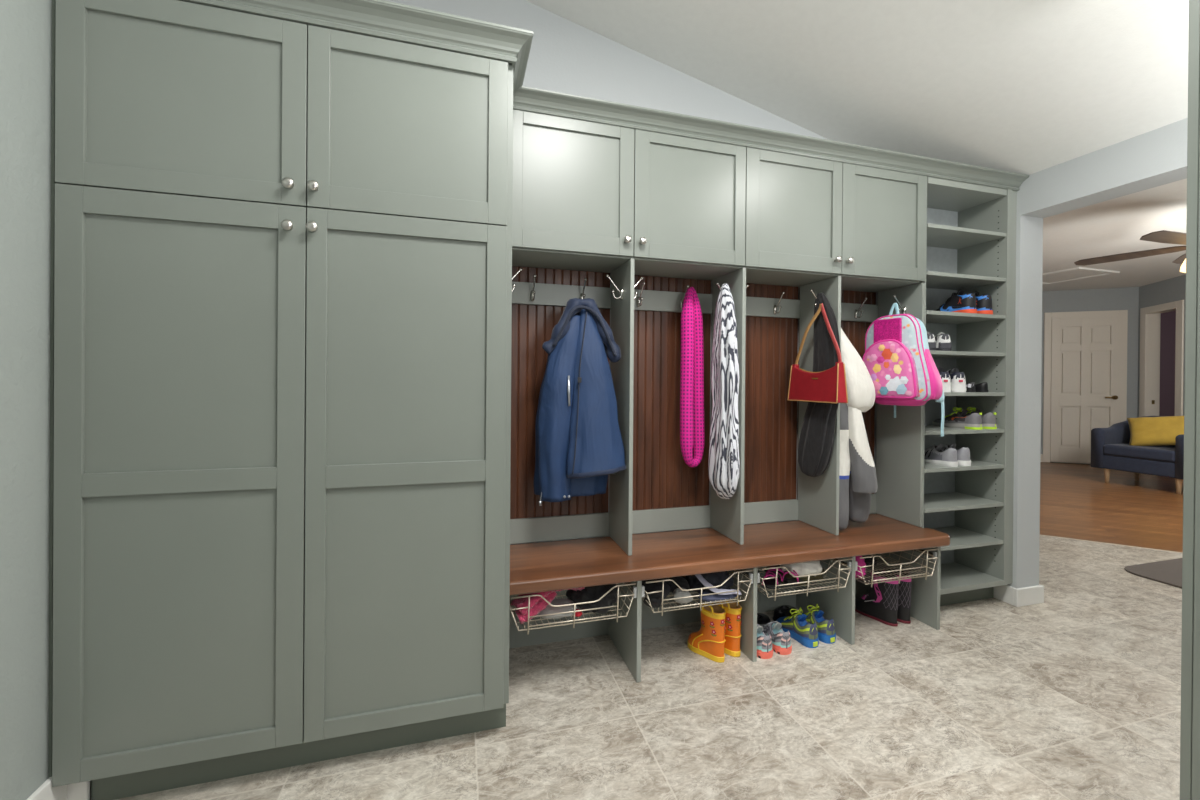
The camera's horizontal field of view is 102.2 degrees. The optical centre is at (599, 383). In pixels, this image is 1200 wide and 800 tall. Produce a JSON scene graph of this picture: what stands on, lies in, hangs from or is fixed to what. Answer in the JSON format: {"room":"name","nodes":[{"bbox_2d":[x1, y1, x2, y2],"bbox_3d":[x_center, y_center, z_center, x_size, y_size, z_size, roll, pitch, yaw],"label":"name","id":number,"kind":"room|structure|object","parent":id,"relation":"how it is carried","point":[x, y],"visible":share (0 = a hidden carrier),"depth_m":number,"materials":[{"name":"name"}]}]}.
{"room":"mudroom","nodes":[
{"label":"mudroom","id":0,"kind":"room"},
{"bbox_2d":[0,0,91,799],"bbox_3d":[-1.193,-0.450,-0.076,0.160,3.381,4.120,0,0,-16],"label":"wall","id":1,"kind":"structure","parent":0,"point":[25,25],"depth_m":1.26,"materials":[{"name":"grey paint"}]},
{"bbox_2d":[26,777,89,799],"bbox_3d":[-1.024,1.173,-0.304,0.059,0.140,3.571,0,0,-16],"label":"baseboard","id":2,"kind":"structure","parent":1,"relation":"attached to","point":[81,790],"depth_m":1.37,"materials":[{"name":"white paint"}]},
{"bbox_2d":[385,0,877,544],"bbox_3d":[0.203,-0.466,2.523,4.285,3.418,0.100,0,0,-16],"label":"wall","id":3,"kind":"structure","parent":0,"point":[565,56],"depth_m":2.41,"materials":[{"name":"grey paint"}]},
{"bbox_2d":[512,109,745,280],"bbox_3d":[0.111,-0.832,2.251,1.104,0.570,0.360,0,0,-16],"label":"upper cabinet","id":4,"kind":"object","parent":3,"relation":"attached to","point":[589,196],"visible":0.91,"depth_m":2.11,"materials":[{"name":"green paint"}]},
{"bbox_2d":[743,147,926,292],"bbox_3d":[1.167,-0.824,2.556,1.094,0.570,0.360,0,0,-16],"label":"upper cabinet","id":5,"kind":"object","parent":3,"relation":"attached to","point":[808,220],"visible":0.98,"depth_m":2.41,"materials":[{"name":"green paint"}]},
{"bbox_2d":[513,86,1028,190],"bbox_3d":[0.960,-1.135,2.481,2.859,0.065,0.385,0,0,-16],"label":"crown molding","id":6,"kind":"structure","parent":5,"relation":"attached to","point":[530,99],"depth_m":2.23,"materials":[{"name":"grey wood"}]},
{"bbox_2d":[90,462,1182,799],"bbox_3d":[4.704,1.297,4.853,14.250,0.050,10.300,0,0,-16],"label":"floor","id":7,"kind":"structure","parent":0,"point":[1075,694],"depth_m":1.85,"materials":[{"name":"stone"}]},
{"bbox_2d":[48,0,533,799],"bbox_3d":[-0.962,0.023,1.779,1.320,2.428,0.680,0,0,-16],"label":"tall cabinet","id":8,"kind":"object","parent":7,"relation":"on","point":[281,302],"visible":1,"depth_m":1.48,"materials":[{"name":"green paint"}]},
{"bbox_2d":[687,602,725,662],"bbox_3d":[0.490,1.121,2.240,0.088,0.252,0.207,0,0,-40],"label":"boot","id":9,"kind":"object","parent":7,"relation":"on","point":[708,642],"visible":0.92,"depth_m":2.19,"materials":[{"name":"orange rubber"}]},
{"bbox_2d":[509,547,940,681],"bbox_3d":[0.628,1.030,2.367,2.186,0.436,0.416,0,0,-16],"label":"cubbies","id":10,"kind":"object","parent":7,"relation":"on","point":[625,634],"visible":0.33,"depth_m":2.38,"materials":[{"name":"green paint"}]},
{"bbox_2d":[509,582,636,633],"bbox_3d":[-0.155,0.894,2.112,0.537,0.148,0.405,0,0,-16],"label":"wire basket","id":11,"kind":"object","parent":10,"relation":"in","point":[629,585],"visible":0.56,"depth_m":1.94,"materials":[{"name":"silver metal"}]},
{"bbox_2d":[511,587,584,623],"bbox_3d":[-0.202,0.876,2.004,0.340,0.152,0.130,0,0,-32],"label":"scarf","id":12,"kind":"object","parent":11,"relation":"in","point":[537,604],"visible":0.49,"depth_m":1.92,"materials":[{"name":"pink fabric"}]},
{"bbox_2d":[537,598,581,618],"bbox_3d":[-0.177,0.932,2.022,0.208,0.036,0.145,0,0,-16],"label":"cloth","id":13,"kind":"object","parent":11,"relation":"in","point":[549,609],"visible":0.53,"depth_m":1.98,"materials":[{"name":"grey fabric"}]},
{"bbox_2d":[575,609,581,616],"bbox_3d":[-0.091,0.940,1.988,0.036,0.023,0.039,0,0,-16],"label":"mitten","id":14,"kind":"object","parent":11,"relation":"in","point":[577,614],"visible":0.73,"depth_m":1.97,"materials":[{"name":"red fabric"}]},
{"bbox_2d":[566,584,617,612],"bbox_3d":[-0.038,0.890,2.105,0.225,0.121,0.263,0,0,-16],"label":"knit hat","id":15,"kind":"object","parent":11,"relation":"in","point":[592,593],"visible":0.49,"depth_m":2.02,"materials":[{"name":"black fabric"}]},
{"bbox_2d":[642,569,752,615],"bbox_3d":[0.380,0.898,2.267,0.532,0.148,0.405,0,0,-16],"label":"wire basket","id":16,"kind":"object","parent":10,"relation":"in","point":[742,572],"visible":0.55,"depth_m":2.09,"materials":[{"name":"silver metal"}]},
{"bbox_2d":[642,578,670,593],"bbox_3d":[0.236,0.885,2.272,0.193,0.135,0.235,0,0,-16],"label":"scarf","id":17,"kind":"object","parent":16,"relation":"in","point":[647,586],"visible":0.15,"depth_m":2.17,"materials":[{"name":"black fabric"}]},
{"bbox_2d":[643,583,670,607],"bbox_3d":[0.256,0.930,2.186,0.136,0.052,0.254,1,0,22],"label":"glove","id":18,"kind":"object","parent":16,"relation":"in","point":[655,599],"visible":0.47,"depth_m":2.10,"materials":[{"name":"black fabric"}]},
{"bbox_2d":[668,576,692,603],"bbox_3d":[0.347,0.929,2.233,0.142,0.054,0.265,0,0,-1],"label":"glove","id":19,"kind":"object","parent":16,"relation":"in","point":[681,581],"visible":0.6,"depth_m":2.17,"materials":[{"name":"grey fabric"}]},
{"bbox_2d":[686,571,733,592],"bbox_3d":[0.506,0.893,2.261,0.214,0.124,0.275,0,0,-16],"label":"hat","id":20,"kind":"object","parent":16,"relation":"in","point":[716,578],"visible":0.48,"depth_m":2.18,"materials":[{"name":"black fabric"}]},
{"bbox_2d":[698,589,736,601],"bbox_3d":[0.526,0.940,2.160,0.197,0.030,0.094,0,0,-16],"label":"pouch","id":21,"kind":"object","parent":16,"relation":"in","point":[713,597],"visible":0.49,"depth_m":2.12,"materials":[{"name":"fabric"}]},
{"bbox_2d":[695,574,740,594],"bbox_3d":[0.499,0.889,2.173,0.248,0.101,0.112,1,0,29],"label":"strap","id":22,"kind":"object","parent":16,"relation":"in","point":[702,580],"visible":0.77,"depth_m":2.13,"materials":[{"name":"white fabric"}]},
{"bbox_2d":[510,514,949,595],"bbox_3d":[0.657,0.785,2.344,2.230,0.053,0.440,0,0,-16],"label":"wooden bench","id":23,"kind":"object","parent":10,"relation":"on","point":[588,562],"visible":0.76,"depth_m":2.20,"materials":[{"name":"brown wood"}]},
{"bbox_2d":[510,259,924,555],"bbox_3d":[0.634,0.108,2.376,2.204,1.300,0.412,0,0,-16],"label":"locker","id":24,"kind":"object","parent":23,"relation":"on","point":[657,491],"visible":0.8,"depth_m":2.49,"materials":[{"name":"green paint"}]},
{"bbox_2d":[534,298,625,505],"bbox_3d":[-0.091,0.075,2.166,0.390,0.904,0.265,0,0,-16],"label":"hooded jacket","id":25,"kind":"object","parent":24,"relation":"hanging from","point":[578,439],"visible":1,"depth_m":2.08,"materials":[{"name":"fabric"}]},
{"bbox_2d":[542,298,620,362],"bbox_3d":[-0.078,-0.236,2.140,0.352,0.285,0.084,0,0,-13],"label":"hood","id":26,"kind":"object","parent":25,"relation":"attached to","point":[581,334],"depth_m":2.10,"materials":[{"name":"blue fabric"}]},
{"bbox_2d":[680,287,704,466],"bbox_3d":[0.459,-0.033,2.409,0.139,0.900,0.080,0,0,-33],"label":"scarf","id":27,"kind":"object","parent":24,"relation":"hanging from","point":[692,435],"visible":1,"depth_m":2.38,"materials":[{"name":"pink fabric"}]},
{"bbox_2d":[708,284,739,498],"bbox_3d":[0.593,0.036,2.305,0.106,1.022,0.219,0,0,-16],"label":"scarf","id":28,"kind":"object","parent":24,"relation":"hanging from","point":[724,462],"visible":1,"depth_m":2.25,"materials":[{"name":"fabric"}]},
{"bbox_2d":[787,303,847,402],"bbox_3d":[1.089,-0.154,2.439,0.067,0.496,0.357,0,0,-16],"label":"handbag","id":29,"kind":"object","parent":24,"relation":"hanging from","point":[827,386],"visible":1,"depth_m":2.39,"materials":[{"name":"red leather"}]},
{"bbox_2d":[797,293,840,476],"bbox_3d":[1.121,0.011,2.495,0.085,0.950,0.285,0,0,-16],"label":"scarf","id":30,"kind":"object","parent":24,"relation":"hanging from","point":[815,446],"visible":0.79,"depth_m":2.46,"materials":[{"name":"grey fabric"}]},
{"bbox_2d":[839,328,877,529],"bbox_3d":[1.309,0.184,2.548,0.261,1.126,0.242,0,0,12],"label":"snowsuit","id":31,"kind":"object","parent":24,"relation":"hanging from","point":[857,471],"visible":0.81,"depth_m":2.46,"materials":[{"name":"white fabric"}]},
{"bbox_2d":[841,328,874,411],"bbox_3d":[1.314,-0.080,2.508,0.229,0.455,0.162,0,0,-16],"label":"hood","id":32,"kind":"object","parent":31,"relation":"attached to","point":[860,386],"depth_m":2.45,"materials":[{"name":"white fabric"}]},
{"bbox_2d":[862,303,944,436],"bbox_3d":[1.583,-0.084,2.546,0.211,0.710,0.341,0,0,-30],"label":"backpack","id":33,"kind":"object","parent":24,"relation":"hanging from","point":[897,357],"visible":0.92,"depth_m":2.47,"materials":[{"name":"pink fabric"}]},
{"bbox_2d":[870,354,876,360],"bbox_3d":[1.449,-0.137,2.569,0.003,0.036,0.040,0,0,-30],"label":"flower","id":34,"kind":"object","parent":33,"relation":"on","point":[873,357],"depth_m":2.57,"materials":[{"name":"pink fabric"}]},
{"bbox_2d":[871,374,876,380],"bbox_3d":[1.450,-0.032,2.565,0.003,0.040,0.044,0,0,-30],"label":"flower","id":35,"kind":"object","parent":33,"relation":"on","point":[873,376],"depth_m":2.57,"materials":[{"name":"fabric"}]},
{"bbox_2d":[873,381,880,389],"bbox_3d":[1.457,0.008,2.554,0.003,0.050,0.056,0,0,-30],"label":"flower","id":36,"kind":"object","parent":33,"relation":"on","point":[877,386],"depth_m":2.55,"materials":[{"name":"pink fabric"}]},
{"bbox_2d":[873,364,880,372],"bbox_3d":[1.462,-0.077,2.547,0.003,0.054,0.060,0,0,-30],"label":"flower","id":37,"kind":"object","parent":33,"relation":"on","point":[876,368],"depth_m":2.55,"materials":[{"name":"yellow fabric"}]},
{"bbox_2d":[877,356,884,362],"bbox_3d":[1.468,-0.121,2.535,0.003,0.040,0.044,0,0,-30],"label":"flower","id":38,"kind":"object","parent":33,"relation":"on","point":[880,359],"depth_m":2.53,"materials":[{"name":"pink fabric"}]},
{"bbox_2d":[878,345,884,350],"bbox_3d":[1.471,-0.186,2.531,0.003,0.032,0.036,0,0,-30],"label":"flower","id":39,"kind":"object","parent":33,"relation":"on","point":[881,347],"depth_m":2.53,"materials":[{"name":"yellow fabric"}]},
{"bbox_2d":[879,387,887,394],"bbox_3d":[1.476,0.039,2.521,0.003,0.043,0.048,0,0,-30],"label":"flower","id":40,"kind":"object","parent":33,"relation":"on","point":[883,390],"depth_m":2.52,"materials":[{"name":"blue fabric"}]},
{"bbox_2d":[881,348,891,359],"bbox_3d":[1.484,-0.151,2.508,0.003,0.058,0.058,0,0,-30],"label":"flower","id":41,"kind":"object","parent":33,"relation":"on","point":[886,353],"depth_m":2.51,"materials":[{"name":"orange fabric"}]},
{"bbox_2d":[886,376,901,390],"bbox_3d":[1.500,-0.001,2.481,0.003,0.083,0.090,0,0,-30],"label":"flower","id":42,"kind":"object","parent":33,"relation":"on","point":[892,385],"depth_m":2.48,"materials":[{"name":"white fabric"}]},
{"bbox_2d":[891,353,898,361],"bbox_3d":[1.504,-0.131,2.475,0.003,0.047,0.042,0,0,-30],"label":"flower","id":43,"kind":"object","parent":33,"relation":"on","point":[894,358],"depth_m":2.47,"materials":[{"name":"yellow fabric"}]},
{"bbox_2d":[893,365,901,373],"bbox_3d":[1.509,-0.071,2.465,0.003,0.050,0.050,0,0,-30],"label":"flower","id":44,"kind":"object","parent":33,"relation":"on","point":[897,369],"depth_m":2.46,"materials":[{"name":"yellow fabric"}]},
{"bbox_2d":[896,384,906,393],"bbox_3d":[1.519,0.029,2.447,0.003,0.054,0.059,0,0,-30],"label":"flower","id":45,"kind":"object","parent":33,"relation":"on","point":[901,389],"depth_m":2.44,"materials":[{"name":"blue fabric"}]},
{"bbox_2d":[900,376,907,383],"bbox_3d":[1.526,-0.016,2.434,0.003,0.040,0.042,0,0,-30],"label":"flower","id":46,"kind":"object","parent":33,"relation":"on","point":[904,380],"depth_m":2.43,"materials":[{"name":"white fabric"}]},
{"bbox_2d":[757,558,852,600],"bbox_3d":[0.905,0.902,2.419,0.518,0.148,0.405,0,0,-16],"label":"wire basket","id":47,"kind":"object","parent":10,"relation":"in","point":[842,562],"visible":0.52,"depth_m":2.25,"materials":[{"name":"silver metal"}]},
{"bbox_2d":[762,567,783,588],"bbox_3d":[0.824,0.909,2.301,0.089,0.057,0.210,1,0,31],"label":"sandal","id":48,"kind":"object","parent":47,"relation":"in","point":[769,583],"visible":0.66,"depth_m":2.26,"materials":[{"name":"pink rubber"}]},
{"bbox_2d":[782,570,803,585],"bbox_3d":[0.944,0.910,2.329,0.089,0.057,0.210,1,0,42],"label":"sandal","id":49,"kind":"object","parent":47,"relation":"in","point":[786,580],"visible":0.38,"depth_m":2.27,"materials":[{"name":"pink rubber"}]},
{"bbox_2d":[765,565,825,585],"bbox_3d":[0.969,0.918,2.398,0.324,0.080,0.225,0,0,-16],"label":"beanie","id":50,"kind":"object","parent":47,"relation":"in","point":[817,577],"visible":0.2,"depth_m":2.32,"materials":[{"name":"fabric"}]},
{"bbox_2d":[780,561,821,576],"bbox_3d":[0.978,0.869,2.367,0.210,0.092,0.194,0,0,-16],"label":"cloth bag","id":51,"kind":"object","parent":50,"relation":"on","point":[813,567],"visible":0.51,"depth_m":2.29,"materials":[{"name":"white fabric"}]},
{"bbox_2d":[855,548,938,586],"bbox_3d":[1.421,0.905,2.567,0.511,0.148,0.405,0,0,-16],"label":"wire basket","id":52,"kind":"object","parent":10,"relation":"in","point":[933,555],"visible":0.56,"depth_m":2.42,"materials":[{"name":"silver metal"}]},
{"bbox_2d":[855,556,865,577],"bbox_3d":[1.249,0.886,2.447,0.104,0.133,0.230,0,0,-16],"label":"folded top","id":53,"kind":"object","parent":52,"relation":"in","point":[861,562],"visible":0.17,"depth_m":2.36,"materials":[{"name":"fabric"}]},
{"bbox_2d":[862,555,876,567],"bbox_3d":[1.378,0.933,2.607,0.209,0.054,0.203,0,0,-16],"label":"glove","id":54,"kind":"object","parent":52,"relation":"in","point":[868,561],"visible":0.2,"depth_m":2.54,"materials":[{"name":"black fabric"}]},
{"bbox_2d":[716,597,741,656],"bbox_3d":[0.575,1.121,2.285,0.088,0.252,0.207,0,0,-40],"label":"boot","id":55,"kind":"object","parent":7,"relation":"on","point":[733,622],"visible":0.55,"depth_m":2.21,"materials":[{"name":"orange rubber"}]},
{"bbox_2d":[757,613,769,624],"bbox_3d":[0.812,1.218,2.506,0.196,0.061,0.089,0,0,-45],"label":"shoe","id":56,"kind":"object","parent":7,"relation":"on","point":[762,618],"visible":0.37,"depth_m":2.50,"materials":[{"name":"black leather"}]},
{"bbox_2d":[757,624,772,658],"bbox_3d":[0.732,1.189,2.302,0.117,0.118,0.221,0,0,-16],"label":"sneaker","id":57,"kind":"object","parent":7,"relation":"on","point":[764,643],"visible":0.47,"depth_m":2.20,"materials":[{"name":"grey fabric"}]},
{"bbox_2d":[760,621,791,654],"bbox_3d":[0.831,1.190,2.336,0.117,0.118,0.221,0,0,-16],"label":"sneaker","id":58,"kind":"object","parent":7,"relation":"on","point":[781,640],"visible":0.78,"depth_m":2.25,"materials":[{"name":"grey fabric"}]},
{"bbox_2d":[773,605,796,620],"bbox_3d":[0.993,1.219,2.600,0.196,0.061,0.089,0,0,-45],"label":"shoe","id":59,"kind":"object","parent":7,"relation":"on","point":[784,610],"visible":0.76,"depth_m":2.56,"materials":[{"name":"black leather"}]},
{"bbox_2d":[776,607,818,647],"bbox_3d":[0.976,1.182,2.402,0.113,0.136,0.244,0,0,-21],"label":"trainer","id":60,"kind":"object","parent":7,"relation":"on","point":[806,634],"visible":0.93,"depth_m":2.35,"materials":[{"name":"fabric"}]},
{"bbox_2d":[802,604,835,643],"bbox_3d":[1.077,1.183,2.442,0.113,0.136,0.244,0,0,-21],"label":"trainer","id":61,"kind":"object","parent":7,"relation":"on","point":[826,633],"visible":0.72,"depth_m":2.35,"materials":[{"name":"fabric"}]},
{"bbox_2d":[855,570,898,625],"bbox_3d":[1.475,1.131,2.605,0.091,0.245,0.252,0,0,-28],"label":"boot","id":62,"kind":"object","parent":7,"relation":"on","point":[881,603],"visible":0.9,"depth_m":2.54,"materials":[{"name":"black rubber"}]},
{"bbox_2d":[883,568,911,623],"bbox_3d":[1.560,1.131,2.634,0.091,0.245,0.252,0,0,-28],"label":"boot","id":63,"kind":"object","parent":7,"relation":"on","point":[904,588],"visible":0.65,"depth_m":2.53,"materials":[{"name":"black rubber"}]},
{"bbox_2d":[876,177,1016,605],"bbox_3d":[1.993,0.071,2.806,0.681,2.372,0.315,0,0,-16],"label":"shelf unit","id":64,"kind":"object","parent":7,"relation":"on","point":[971,228],"visible":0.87,"depth_m":2.80,"materials":[{"name":"green paint"}]},
{"bbox_2d":[927,332,935,350],"bbox_3d":[1.833,-0.234,2.743,0.096,0.116,0.240,1,0,19],"label":"sneaker","id":65,"kind":"object","parent":64,"relation":"on","point":[931,339],"visible":0.33,"depth_m":2.63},
{"bbox_2d":[924,443,957,466],"bbox_3d":[1.900,0.397,2.771,0.104,0.118,0.263,0,0,-23],"label":"shoe","id":66,"kind":"object","parent":64,"relation":"on","point":[933,454],"visible":0.69,"depth_m":2.70,"materials":[{"name":"grey fabric"}]},
{"bbox_2d":[934,332,951,350],"bbox_3d":[1.936,-0.233,2.767,0.096,0.116,0.240,1,0,19],"label":"sneaker","id":67,"kind":"object","parent":64,"relation":"on","point":[943,342],"visible":0.66,"depth_m":2.66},
{"bbox_2d":[937,367,951,391],"bbox_3d":[1.914,-0.022,2.752,0.102,0.142,0.250,1,0,15],"label":"sneaker","id":68,"kind":"object","parent":64,"relation":"on","point":[945,376],"visible":0.34,"depth_m":2.64,"materials":[{"name":"white leather"}]},
{"bbox_2d":[934,290,976,312],"bbox_3d":[2.039,-0.461,2.804,0.110,0.150,0.258,0,0,-17],"label":"sneaker","id":69,"kind":"object","parent":64,"relation":"on","point":[958,302],"visible":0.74,"depth_m":2.73,"materials":[{"name":"black fabric"}]},
{"bbox_2d":[947,367,965,391],"bbox_3d":[2.016,-0.022,2.780,0.102,0.142,0.250,1,0,15],"label":"sneaker","id":70,"kind":"object","parent":64,"relation":"on","point":[958,382],"visible":0.6,"depth_m":2.67,"materials":[{"name":"white leather"}]},
{"bbox_2d":[942,443,970,465],"bbox_3d":[1.998,0.398,2.805,0.104,0.118,0.263,0,0,-23],"label":"shoe","id":71,"kind":"object","parent":64,"relation":"on","point":[963,454],"visible":0.37,"depth_m":2.69,"materials":[{"name":"grey fabric"}]},
{"bbox_2d":[933,407,982,429],"bbox_3d":[2.073,0.198,2.814,0.104,0.118,0.275,0,0,-17],"label":"shoe","id":72,"kind":"object","parent":64,"relation":"on","point":[960,419],"visible":0.93,"depth_m":2.76,"materials":[{"name":"grey fabric"}]},
{"bbox_2d":[966,382,975,391],"bbox_3d":[2.058,0.021,2.775,0.069,0.057,0.165,0,0,-22],"label":"sandal","id":73,"kind":"object","parent":64,"relation":"on","point":[970,387],"visible":0.28,"depth_m":2.70,"materials":[{"name":"black leather"}]},
{"bbox_2d":[966,407,996,428],"bbox_3d":[2.180,0.199,2.849,0.104,0.118,0.275,0,0,-17],"label":"shoe","id":74,"kind":"object","parent":64,"relation":"on","point":[988,419],"visible":0.4,"depth_m":2.73,"materials":[{"name":"grey fabric"}]},
{"bbox_2d":[975,382,987,391],"bbox_3d":[2.149,0.022,2.801,0.069,0.057,0.165,0,0,-22],"label":"sandal","id":75,"kind":"object","parent":64,"relation":"on","point":[982,387],"visible":0.34,"depth_m":2.73,"materials":[{"name":"black leather"}]},
{"bbox_2d":[974,291,992,313],"bbox_3d":[2.157,-0.460,2.840,0.110,0.150,0.258,0,0,-17],"label":"sneaker","id":76,"kind":"object","parent":64,"relation":"on","point":[983,302],"visible":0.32,"depth_m":2.73,"materials":[{"name":"black fabric"}]},
{"bbox_2d":[1040,535,1182,553],"bbox_3d":[5.515,1.282,2.948,8.517,0.004,0.024,1,0,31],"label":"trim","id":77,"kind":"structure","parent":7,"relation":"on","point":[1040,535],"depth_m":3.81,"materials":[{"name":"wood"}]},
{"bbox_2d":[1091,416,1183,493],"bbox_3d":[6.936,0.851,6.026,0.802,0.870,0.904,0,0,-16],"label":"armchair","id":78,"kind":"object","parent":7,"relation":"on","point":[1110,447],"visible":0.7,"depth_m":6.01,"materials":[{"name":"blue fabric"}]},
{"bbox_2d":[1103,443,1174,461],"bbox_3d":[6.872,0.853,6.008,0.670,0.135,0.670,0,0,-16],"label":"seat cushion","id":79,"kind":"object","parent":78,"relation":"on","point":[1124,451],"depth_m":5.93,"materials":[{"name":"blue fabric"}]},
{"bbox_2d":[1127,416,1183,445],"bbox_3d":[6.944,0.586,5.964,0.257,0.446,0.667,0,0,-34],"label":"throw pillow","id":80,"kind":"object","parent":78,"relation":"on","point":[1144,431],"visible":0.74,"depth_m":5.98,"materials":[{"name":"yellow fabric"}]},
{"bbox_2d":[1124,558,1181,588],"bbox_3d":[4.125,1.267,3.114,1.090,0.012,0.700,0,0,-16],"label":"door mat","id":81,"kind":"object","parent":7,"relation":"on","point":[1169,572],"visible":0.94,"depth_m":3.24,"materials":[{"name":"grey fabric"}]},
{"bbox_2d":[1180,0,1199,799],"bbox_3d":[1.820,0.036,0.980,0.598,2.450,0.632,0,0,-16],"label":"tall cabinet","id":82,"kind":"object","parent":7,"relation":"on","point":[1190,643],"visible":1,"depth_m":1.19,"materials":[{"name":"grey wood"}]},
{"bbox_2d":[526,0,1188,174],"bbox_3d":[0.785,-1.705,0.540,4.285,1.078,4.220,0,0,-16],"label":"ceiling","id":83,"kind":"structure","parent":0,"point":[1027,87],"depth_m":2.18,"materials":[{"name":"white paint"}]},
{"bbox_2d":[1041,287,1138,463],"bbox_3d":[5.586,-0.123,8.558,6.139,2.780,0.120,1,0,20],"label":"wall","id":84,"kind":"structure","parent":0,"point":[1107,299],"depth_m":7.60,"materials":[{"name":"grey paint"}]},
{"bbox_2d":[1050,316,1120,463],"bbox_3d":[7.683,0.114,7.666,0.847,2.315,0.101,1,0,20],"label":"door","id":85,"kind":"structure","parent":84,"relation":"in","point":[1085,352],"depth_m":7.69,"materials":[{"name":"white paint"}]},
{"bbox_2d":[1043,310,1127,461],"bbox_3d":[7.697,0.071,7.703,1.027,2.430,0.022,1,0,20],"label":"trim","id":86,"kind":"structure","parent":84,"relation":"attached to","point":[1048,317],"depth_m":7.79,"materials":[{"name":"white paint"}]},
{"bbox_2d":[1008,118,1187,588],"bbox_3d":[2.893,-0.161,1.251,0.180,2.860,4.400,0,0,-16],"label":"wall","id":87,"kind":"structure","parent":0,"point":[1157,157],"depth_m":2.74,"materials":[{"name":"grey paint"}]},
{"bbox_2d":[993,584,1043,606],"bbox_3d":[2.360,1.209,3.061,0.214,0.100,0.642,0,0,-16],"label":"baseboard","id":88,"kind":"structure","parent":87,"relation":"attached to","point":[1025,596],"depth_m":2.76,"materials":[{"name":"white paint"}]},
{"bbox_2d":[1042,178,1186,290],"bbox_3d":[6.872,-1.533,5.463,9.785,0.080,10.300,0,0,-16],"label":"ceiling","id":89,"kind":"structure","parent":0,"point":[1114,226],"depth_m":4.97,"materials":[{"name":"white paint"}]},
{"bbox_2d":[1042,267,1119,284],"bbox_3d":[6.446,-1.490,6.766,0.800,0.022,0.840,0,0,-16],"label":"attic hatch","id":90,"kind":"object","parent":89,"relation":"attached to","point":[1077,273],"visible":0.74,"depth_m":6.63,"materials":[{"name":"white paint"}]},
{"bbox_2d":[1074,230,1185,272],"bbox_3d":[4.959,-1.216,3.947,1.523,0.575,1.597,0,0,-16],"label":"ceiling fan","id":91,"kind":"object","parent":89,"relation":"hanging from","point":[1164,236],"visible":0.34,"depth_m":4.18,"materials":[{"name":"brown wood"}]},
{"bbox_2d":[1137,275,1185,416],"bbox_3d":[7.509,-0.097,5.120,0.130,2.780,4.999,1,0,20],"label":"wall","id":92,"kind":"structure","parent":0,"point":[1173,289],"depth_m":7.02,"materials":[{"name":"grey paint"}]},
{"bbox_2d":[1139,300,1183,416],"bbox_3d":[8.205,0.073,7.011,0.170,2.440,0.830,1,0,20],"label":"door frame","id":93,"kind":"structure","parent":92,"relation":"in","point":[1150,317],"depth_m":7.27,"materials":[{"name":"white paint"}]},
{"bbox_2d":[1159,311,1175,415],"bbox_3d":[10.727,-0.085,9.261,0.100,2.780,12.998,1,0,20],"label":"wall","id":94,"kind":"structure","parent":0,"point":[1168,319],"depth_m":9.04,"materials":[{"name":"paint"}]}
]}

